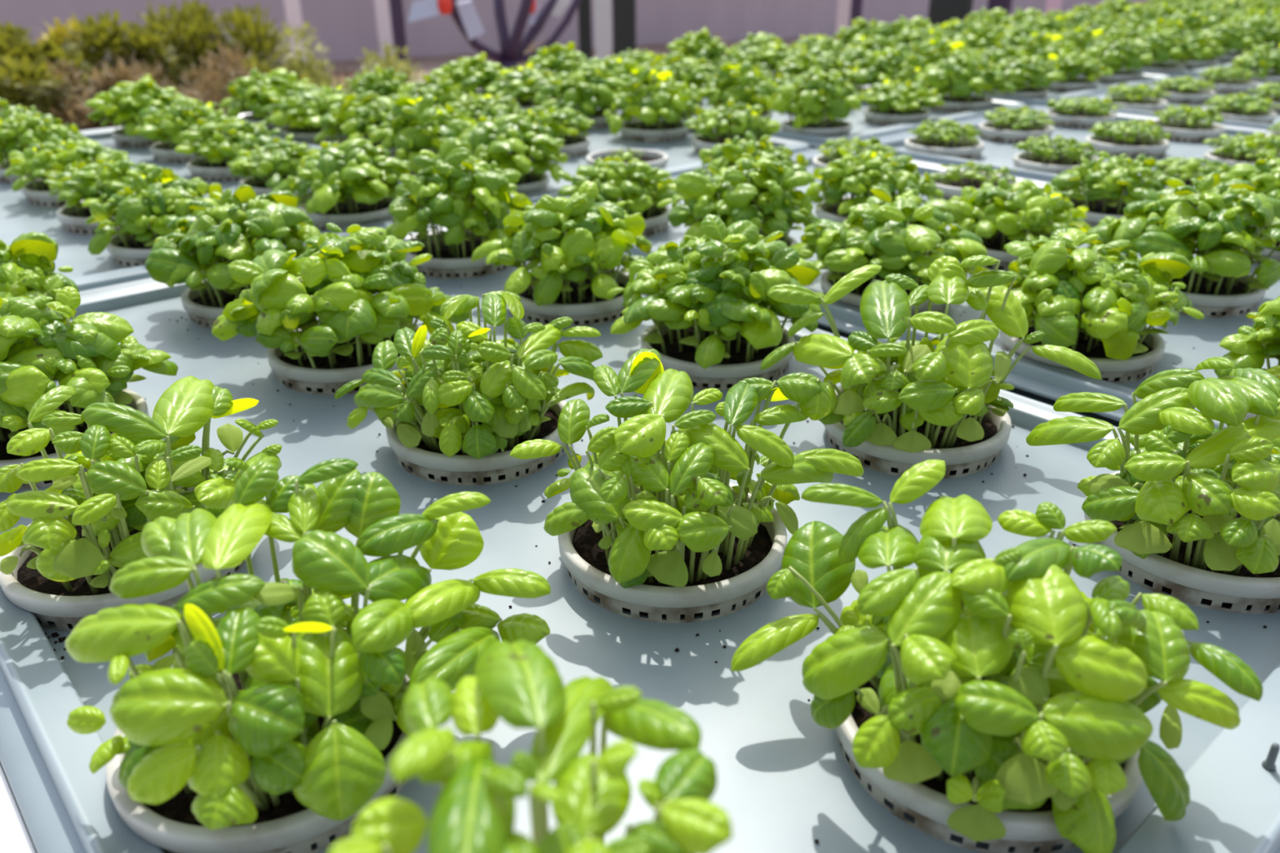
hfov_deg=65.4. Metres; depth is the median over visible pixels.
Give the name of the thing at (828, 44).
potted plant
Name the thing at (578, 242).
pot
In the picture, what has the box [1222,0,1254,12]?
potted plant
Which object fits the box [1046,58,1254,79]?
tray
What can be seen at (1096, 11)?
potted plant
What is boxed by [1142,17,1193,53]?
plant
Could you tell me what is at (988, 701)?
pot
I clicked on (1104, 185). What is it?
pot
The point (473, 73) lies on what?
potted plant
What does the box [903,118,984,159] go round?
pot
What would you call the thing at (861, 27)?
pot
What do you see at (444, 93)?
potted plant
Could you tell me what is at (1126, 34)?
plant
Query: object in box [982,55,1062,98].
pot
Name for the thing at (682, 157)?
tray
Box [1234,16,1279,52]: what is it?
pot
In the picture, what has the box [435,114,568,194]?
pot
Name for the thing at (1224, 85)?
pot
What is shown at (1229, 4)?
potted plant
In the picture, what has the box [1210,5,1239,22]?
potted plant
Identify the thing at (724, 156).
pot
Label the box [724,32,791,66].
plant
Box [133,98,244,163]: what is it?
pot
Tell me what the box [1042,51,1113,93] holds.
pot
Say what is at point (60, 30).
shrub
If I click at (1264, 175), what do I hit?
pot
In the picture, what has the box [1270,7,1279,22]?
pot
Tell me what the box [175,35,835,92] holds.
ground
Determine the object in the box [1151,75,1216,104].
pot
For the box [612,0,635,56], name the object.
post
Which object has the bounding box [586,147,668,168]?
pot
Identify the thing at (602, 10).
post
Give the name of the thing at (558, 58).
potted plant
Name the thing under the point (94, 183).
pot
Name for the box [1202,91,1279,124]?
pot
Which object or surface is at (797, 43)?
plant
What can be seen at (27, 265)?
pot
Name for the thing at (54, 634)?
crumbs
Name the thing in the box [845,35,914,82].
pot
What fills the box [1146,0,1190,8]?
potted plant
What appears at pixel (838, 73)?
potted plant
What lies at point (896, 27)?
plant
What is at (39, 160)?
pot
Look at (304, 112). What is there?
pot
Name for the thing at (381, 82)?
pot
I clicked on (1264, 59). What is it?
pot
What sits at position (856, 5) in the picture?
post
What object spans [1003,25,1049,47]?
plant
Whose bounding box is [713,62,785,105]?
potted plant
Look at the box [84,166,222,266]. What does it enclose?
pot
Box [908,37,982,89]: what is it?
pot
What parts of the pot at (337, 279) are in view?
pot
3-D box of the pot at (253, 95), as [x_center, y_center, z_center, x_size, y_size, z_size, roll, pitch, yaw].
[-0.730,-0.650,1.976,0.189,0.110,0.179,10,28,21]
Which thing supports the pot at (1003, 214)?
on the tray at (1046, 380)
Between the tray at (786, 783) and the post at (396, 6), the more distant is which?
the post at (396, 6)
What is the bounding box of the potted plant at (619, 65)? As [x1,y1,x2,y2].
[575,54,639,82]
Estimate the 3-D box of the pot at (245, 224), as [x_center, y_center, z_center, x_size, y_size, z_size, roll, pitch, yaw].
[-0.383,-0.170,0.962,0.171,0.119,0.180,-11,28,-21]
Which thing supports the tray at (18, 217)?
on the bench
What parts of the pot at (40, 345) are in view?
pot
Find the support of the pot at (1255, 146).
on the tray at (997, 154)
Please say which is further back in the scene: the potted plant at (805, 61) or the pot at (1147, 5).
the pot at (1147, 5)
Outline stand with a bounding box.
[408,0,580,71]
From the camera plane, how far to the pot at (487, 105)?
1.81 m
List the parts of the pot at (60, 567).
pot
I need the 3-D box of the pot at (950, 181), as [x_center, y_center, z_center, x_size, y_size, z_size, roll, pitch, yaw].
[0.469,-0.350,1.406,0.131,0.049,0.131,6,26,13]
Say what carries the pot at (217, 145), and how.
on the tray at (18, 217)
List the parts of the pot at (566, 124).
pot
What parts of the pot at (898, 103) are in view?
pot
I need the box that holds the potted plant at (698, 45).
[666,26,733,66]
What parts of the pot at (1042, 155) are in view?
pot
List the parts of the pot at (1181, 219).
pot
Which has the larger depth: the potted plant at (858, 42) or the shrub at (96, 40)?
the shrub at (96, 40)
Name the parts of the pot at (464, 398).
pot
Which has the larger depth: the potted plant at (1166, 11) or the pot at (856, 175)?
the potted plant at (1166, 11)
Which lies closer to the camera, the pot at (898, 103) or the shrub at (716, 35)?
the pot at (898, 103)
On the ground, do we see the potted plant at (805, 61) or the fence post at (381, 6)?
the fence post at (381, 6)
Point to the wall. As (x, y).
(346, 26)
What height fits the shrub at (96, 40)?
0.887 m
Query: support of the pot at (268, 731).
on the tray at (786, 783)
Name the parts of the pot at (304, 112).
pot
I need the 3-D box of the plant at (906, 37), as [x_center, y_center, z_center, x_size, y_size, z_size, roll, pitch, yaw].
[0.821,-1.130,2.958,0.184,0.102,0.178,6,27,14]
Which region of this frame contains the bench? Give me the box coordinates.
[0,67,1270,852]
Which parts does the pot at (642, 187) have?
pot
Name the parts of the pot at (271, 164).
pot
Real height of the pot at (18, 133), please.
0.096 m
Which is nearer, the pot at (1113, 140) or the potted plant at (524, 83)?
the pot at (1113, 140)
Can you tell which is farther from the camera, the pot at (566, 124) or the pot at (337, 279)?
the pot at (566, 124)
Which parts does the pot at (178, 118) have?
pot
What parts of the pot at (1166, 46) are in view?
pot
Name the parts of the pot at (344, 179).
pot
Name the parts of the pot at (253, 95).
pot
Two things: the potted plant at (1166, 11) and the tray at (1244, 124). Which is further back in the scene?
the potted plant at (1166, 11)
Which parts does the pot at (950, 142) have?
pot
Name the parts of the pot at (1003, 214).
pot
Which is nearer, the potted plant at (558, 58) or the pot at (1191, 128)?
the pot at (1191, 128)
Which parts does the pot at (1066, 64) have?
pot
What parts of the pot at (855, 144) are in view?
pot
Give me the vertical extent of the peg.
0.012 m
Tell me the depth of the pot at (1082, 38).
2.79 m
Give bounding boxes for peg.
[1261,742,1279,771]
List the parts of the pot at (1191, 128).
pot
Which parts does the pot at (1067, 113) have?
pot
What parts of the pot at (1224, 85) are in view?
pot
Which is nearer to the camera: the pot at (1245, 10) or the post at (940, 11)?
the pot at (1245, 10)
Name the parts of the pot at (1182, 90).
pot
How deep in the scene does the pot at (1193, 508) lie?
0.53 m
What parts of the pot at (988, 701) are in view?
pot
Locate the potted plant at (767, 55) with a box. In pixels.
[716,43,787,77]
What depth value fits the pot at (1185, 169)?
1.38 m
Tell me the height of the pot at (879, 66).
0.113 m
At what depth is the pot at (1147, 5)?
4.19 m
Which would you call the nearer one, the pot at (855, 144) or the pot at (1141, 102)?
the pot at (855, 144)
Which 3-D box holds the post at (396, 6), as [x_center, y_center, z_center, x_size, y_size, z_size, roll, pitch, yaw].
[-2.091,-4.134,8.295,0.184,2.520,0.184,-6,26,-11]
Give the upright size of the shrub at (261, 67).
0.679 m
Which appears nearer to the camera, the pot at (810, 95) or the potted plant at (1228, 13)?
the pot at (810, 95)
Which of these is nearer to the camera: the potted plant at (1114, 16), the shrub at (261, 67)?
the potted plant at (1114, 16)
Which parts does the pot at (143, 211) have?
pot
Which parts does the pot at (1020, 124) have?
pot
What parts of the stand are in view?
panel, panel, leg, panel, white panel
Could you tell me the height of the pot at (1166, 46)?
0.108 m
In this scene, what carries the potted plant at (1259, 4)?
on the tray
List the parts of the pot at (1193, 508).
pot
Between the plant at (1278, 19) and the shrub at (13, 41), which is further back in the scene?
the shrub at (13, 41)
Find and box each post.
[283,0,314,73]
[373,0,393,64]
[389,0,410,83]
[577,0,591,59]
[594,0,612,59]
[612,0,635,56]
[835,0,850,40]
[849,0,862,26]
[927,0,973,26]
[986,0,1012,17]
[1044,0,1062,14]
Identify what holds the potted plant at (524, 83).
on the tray at (682, 157)
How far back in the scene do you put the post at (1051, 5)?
7.71 m
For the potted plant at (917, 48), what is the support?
on the tray at (1147, 78)
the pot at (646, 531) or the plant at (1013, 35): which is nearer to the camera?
the pot at (646, 531)
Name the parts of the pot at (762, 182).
pot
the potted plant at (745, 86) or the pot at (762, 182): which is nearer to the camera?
the pot at (762, 182)
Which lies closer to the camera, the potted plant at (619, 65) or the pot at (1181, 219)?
the pot at (1181, 219)
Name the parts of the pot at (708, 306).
pot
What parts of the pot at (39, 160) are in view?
pot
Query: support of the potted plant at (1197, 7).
on the tray
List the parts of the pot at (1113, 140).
pot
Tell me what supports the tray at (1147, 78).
on the bench
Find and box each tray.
[0,125,393,291]
[0,223,1279,852]
[225,88,811,214]
[533,147,1279,429]
[560,78,1026,148]
[711,62,1171,107]
[859,106,1279,195]
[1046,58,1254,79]
[1075,77,1279,130]
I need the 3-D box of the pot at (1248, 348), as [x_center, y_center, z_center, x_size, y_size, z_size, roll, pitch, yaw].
[0.509,-0.057,0.700,0.184,0.132,0.165,-5,26,-9]
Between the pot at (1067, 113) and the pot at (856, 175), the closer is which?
the pot at (856, 175)
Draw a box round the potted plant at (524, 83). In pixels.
[485,65,559,111]
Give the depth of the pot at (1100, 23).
3.20 m
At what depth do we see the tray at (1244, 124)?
2.03 m
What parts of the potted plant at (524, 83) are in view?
pot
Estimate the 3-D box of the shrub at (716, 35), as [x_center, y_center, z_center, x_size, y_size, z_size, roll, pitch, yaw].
[0.740,-3.322,8.991,0.989,0.431,0.804,0,26,0]
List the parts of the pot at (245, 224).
pot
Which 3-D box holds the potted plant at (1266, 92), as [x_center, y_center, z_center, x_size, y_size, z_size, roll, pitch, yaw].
[1.355,-0.696,2.102,0.131,0.056,0.138,20,33,36]
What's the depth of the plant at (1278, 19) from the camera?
3.25 m
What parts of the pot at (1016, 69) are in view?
pot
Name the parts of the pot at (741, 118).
pot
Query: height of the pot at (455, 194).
0.136 m
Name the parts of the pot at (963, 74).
pot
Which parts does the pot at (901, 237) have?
pot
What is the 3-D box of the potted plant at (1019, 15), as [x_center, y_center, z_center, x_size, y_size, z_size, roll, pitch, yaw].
[1.409,-1.472,3.651,0.185,0.110,0.176,10,28,20]
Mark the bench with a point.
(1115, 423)
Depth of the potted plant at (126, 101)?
1.78 m
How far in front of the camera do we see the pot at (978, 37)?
2.77 m
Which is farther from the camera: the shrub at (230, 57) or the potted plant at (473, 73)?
the shrub at (230, 57)
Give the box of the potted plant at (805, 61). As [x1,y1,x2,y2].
[774,47,855,82]
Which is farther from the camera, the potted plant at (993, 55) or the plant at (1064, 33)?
the plant at (1064, 33)
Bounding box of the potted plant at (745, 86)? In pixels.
[696,62,779,118]
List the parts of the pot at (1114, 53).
pot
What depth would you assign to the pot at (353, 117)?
1.66 m
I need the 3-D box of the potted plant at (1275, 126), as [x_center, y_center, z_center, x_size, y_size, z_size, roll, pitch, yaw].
[1.130,-0.494,1.690,0.139,0.052,0.137,-19,32,-34]
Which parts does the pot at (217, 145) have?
pot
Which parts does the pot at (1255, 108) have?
pot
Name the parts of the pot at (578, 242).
pot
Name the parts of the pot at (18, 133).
pot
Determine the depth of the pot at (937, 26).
3.36 m
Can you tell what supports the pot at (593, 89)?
on the tray at (682, 157)
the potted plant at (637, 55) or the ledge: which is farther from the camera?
the potted plant at (637, 55)
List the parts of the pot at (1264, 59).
pot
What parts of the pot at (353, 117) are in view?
pot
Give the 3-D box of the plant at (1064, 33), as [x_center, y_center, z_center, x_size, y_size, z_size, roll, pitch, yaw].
[1.318,-1.196,3.107,0.185,0.084,0.147,-17,30,-31]
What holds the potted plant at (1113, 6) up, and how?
on the tray
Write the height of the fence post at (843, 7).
2.520 m
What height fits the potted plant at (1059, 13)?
0.095 m
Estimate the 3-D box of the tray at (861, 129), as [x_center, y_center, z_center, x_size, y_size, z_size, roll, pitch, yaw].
[0.248,-0.757,2.298,0.682,0.016,1.058,-21,33,-36]
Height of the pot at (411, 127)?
0.120 m
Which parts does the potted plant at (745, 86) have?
pot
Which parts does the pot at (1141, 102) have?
pot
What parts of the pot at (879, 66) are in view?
pot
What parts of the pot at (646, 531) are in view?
pot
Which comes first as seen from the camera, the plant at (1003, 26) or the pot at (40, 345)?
the pot at (40, 345)
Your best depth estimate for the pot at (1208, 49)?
2.79 m
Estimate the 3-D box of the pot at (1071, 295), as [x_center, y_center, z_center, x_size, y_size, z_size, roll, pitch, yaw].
[0.377,-0.110,0.842,0.163,0.106,0.185,5,26,11]
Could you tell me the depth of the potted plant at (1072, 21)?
3.48 m
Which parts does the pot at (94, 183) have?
pot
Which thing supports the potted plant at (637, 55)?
on the tray at (861, 129)
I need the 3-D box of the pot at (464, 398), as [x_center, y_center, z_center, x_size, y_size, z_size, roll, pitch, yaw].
[-0.112,-0.038,0.695,0.148,0.111,0.156,13,29,25]
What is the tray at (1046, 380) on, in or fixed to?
on the bench
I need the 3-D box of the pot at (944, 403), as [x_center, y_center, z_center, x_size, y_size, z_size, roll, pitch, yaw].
[0.193,-0.050,0.692,0.179,0.131,0.160,-10,27,-20]
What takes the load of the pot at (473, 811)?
on the tray at (786, 783)
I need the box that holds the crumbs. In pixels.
[44,260,1266,844]
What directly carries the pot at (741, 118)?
on the tray at (682, 157)
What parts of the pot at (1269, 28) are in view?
pot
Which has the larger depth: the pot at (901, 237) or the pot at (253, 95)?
the pot at (253, 95)
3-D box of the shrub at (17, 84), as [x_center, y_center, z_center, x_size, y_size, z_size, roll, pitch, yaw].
[-2.344,-1.030,3.856,0.454,0.787,0.467,-3,26,-5]
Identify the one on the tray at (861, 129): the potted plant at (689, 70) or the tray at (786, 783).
the potted plant at (689, 70)
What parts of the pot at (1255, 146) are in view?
pot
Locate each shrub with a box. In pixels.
[0,18,108,130]
[0,52,73,124]
[33,13,107,68]
[40,57,155,130]
[62,8,199,127]
[78,37,262,115]
[133,0,299,111]
[208,53,319,113]
[269,20,426,99]
[516,36,563,66]
[708,32,738,65]
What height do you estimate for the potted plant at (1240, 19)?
0.113 m
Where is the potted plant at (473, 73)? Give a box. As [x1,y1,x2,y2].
[430,52,507,100]
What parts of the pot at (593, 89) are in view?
pot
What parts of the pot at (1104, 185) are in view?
pot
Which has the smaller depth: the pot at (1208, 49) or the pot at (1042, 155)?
the pot at (1042, 155)
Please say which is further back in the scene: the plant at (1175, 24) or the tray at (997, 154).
the plant at (1175, 24)
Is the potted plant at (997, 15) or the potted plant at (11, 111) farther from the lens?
the potted plant at (997, 15)
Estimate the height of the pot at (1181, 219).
0.121 m
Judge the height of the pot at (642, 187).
0.090 m
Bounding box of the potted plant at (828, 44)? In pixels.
[783,33,848,70]
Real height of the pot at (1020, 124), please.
0.053 m
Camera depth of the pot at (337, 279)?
0.79 m
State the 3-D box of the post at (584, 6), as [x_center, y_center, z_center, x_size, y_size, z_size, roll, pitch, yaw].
[-0.461,-3.979,7.949,0.182,2.520,0.182,-2,26,-2]
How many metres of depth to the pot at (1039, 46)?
2.64 m
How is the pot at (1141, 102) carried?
on the tray at (1244, 124)
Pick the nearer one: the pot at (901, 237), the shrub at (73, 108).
the pot at (901, 237)
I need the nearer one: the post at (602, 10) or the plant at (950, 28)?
the plant at (950, 28)
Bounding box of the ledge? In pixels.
[0,765,35,852]
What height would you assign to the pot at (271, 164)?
0.083 m
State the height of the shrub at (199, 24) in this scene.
0.923 m
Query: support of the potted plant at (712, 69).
on the tray at (861, 129)
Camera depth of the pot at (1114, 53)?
2.51 m
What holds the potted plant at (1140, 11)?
on the tray
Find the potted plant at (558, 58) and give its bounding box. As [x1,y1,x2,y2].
[524,41,589,75]
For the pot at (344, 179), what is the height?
0.103 m
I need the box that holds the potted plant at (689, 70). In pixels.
[629,52,712,115]
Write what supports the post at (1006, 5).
on the ground
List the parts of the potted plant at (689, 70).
pot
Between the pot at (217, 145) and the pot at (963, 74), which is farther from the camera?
the pot at (963, 74)
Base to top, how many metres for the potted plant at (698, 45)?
0.126 m
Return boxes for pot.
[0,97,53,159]
[0,111,88,183]
[0,231,79,315]
[0,286,177,489]
[0,375,288,631]
[4,136,129,206]
[43,154,156,235]
[65,457,551,852]
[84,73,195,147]
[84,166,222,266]
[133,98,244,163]
[145,184,322,328]
[174,113,281,182]
[212,222,469,395]
[218,68,321,131]
[226,133,320,202]
[261,84,348,145]
[272,138,417,231]
[314,90,397,157]
[328,640,732,852]
[334,290,603,485]
[343,64,413,102]
[368,93,477,175]
[384,137,533,279]
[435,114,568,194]
[451,92,524,122]
[471,180,652,326]
[509,348,863,622]
[520,102,595,158]
[533,63,626,128]
[557,151,676,237]
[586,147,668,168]
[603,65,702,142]
[605,213,825,390]
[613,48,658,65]
[657,151,820,247]
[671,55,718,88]
[683,97,781,156]
[692,132,814,208]
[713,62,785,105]
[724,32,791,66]
[731,459,1262,852]
[760,254,1101,478]
[765,69,862,136]
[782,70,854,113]
[789,186,989,316]
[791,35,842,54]
[804,146,944,222]
[812,136,898,169]
[833,17,892,48]
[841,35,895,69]
[844,46,928,102]
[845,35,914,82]
[857,78,945,126]
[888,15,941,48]
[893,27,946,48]
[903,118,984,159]
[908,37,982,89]
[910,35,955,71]
[914,53,1016,113]
[923,177,1092,271]
[928,160,1019,200]
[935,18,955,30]
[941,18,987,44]
[951,23,1011,53]
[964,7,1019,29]
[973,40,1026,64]
[977,106,1054,143]
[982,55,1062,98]
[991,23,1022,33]
[999,227,1204,383]
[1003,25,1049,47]
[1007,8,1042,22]
[1012,134,1103,173]
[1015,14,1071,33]
[1017,31,1082,75]
[1026,356,1279,613]
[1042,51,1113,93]
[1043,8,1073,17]
[1044,96,1124,128]
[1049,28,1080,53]
[1049,151,1172,227]
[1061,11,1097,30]
[1064,26,1113,53]
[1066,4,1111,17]
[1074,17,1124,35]
[1078,38,1153,84]
[1084,119,1171,159]
[1085,172,1279,317]
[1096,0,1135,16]
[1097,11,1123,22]
[1100,82,1170,111]
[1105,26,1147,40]
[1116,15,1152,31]
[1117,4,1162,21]
[1132,31,1202,72]
[1136,2,1154,8]
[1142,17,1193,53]
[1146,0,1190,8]
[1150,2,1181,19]
[1150,156,1231,188]
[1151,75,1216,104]
[1151,104,1226,142]
[1167,31,1227,69]
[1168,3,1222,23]
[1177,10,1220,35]
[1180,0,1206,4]
[1197,65,1257,94]
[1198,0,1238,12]
[1199,22,1264,62]
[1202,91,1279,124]
[1203,131,1279,173]
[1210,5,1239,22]
[1213,295,1279,420]
[1215,155,1279,264]
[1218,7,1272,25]
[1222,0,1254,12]
[1231,42,1279,84]
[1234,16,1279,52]
[1235,8,1252,16]
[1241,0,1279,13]
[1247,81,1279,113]
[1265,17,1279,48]
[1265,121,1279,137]
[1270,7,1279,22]
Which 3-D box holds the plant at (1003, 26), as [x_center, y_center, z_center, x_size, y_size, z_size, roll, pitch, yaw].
[1.177,-1.261,3.241,0.142,0.088,0.165,3,26,8]
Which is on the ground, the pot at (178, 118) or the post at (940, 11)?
the post at (940, 11)
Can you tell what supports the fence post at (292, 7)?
on the ground
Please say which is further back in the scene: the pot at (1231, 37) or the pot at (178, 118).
the pot at (1231, 37)
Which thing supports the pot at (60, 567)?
on the tray at (786, 783)
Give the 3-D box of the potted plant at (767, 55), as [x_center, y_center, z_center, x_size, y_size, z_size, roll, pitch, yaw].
[0.295,-0.920,2.537,0.193,0.097,0.200,21,33,37]
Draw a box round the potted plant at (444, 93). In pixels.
[387,72,467,110]
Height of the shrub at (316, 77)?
0.762 m
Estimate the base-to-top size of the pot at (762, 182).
0.119 m
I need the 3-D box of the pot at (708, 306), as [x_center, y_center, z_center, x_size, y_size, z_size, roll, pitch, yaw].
[0.060,-0.114,0.833,0.185,0.126,0.172,14,29,28]
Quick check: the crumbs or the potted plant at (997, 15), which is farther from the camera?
the potted plant at (997, 15)
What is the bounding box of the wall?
[0,0,1147,63]
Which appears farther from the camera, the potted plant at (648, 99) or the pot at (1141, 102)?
the pot at (1141, 102)

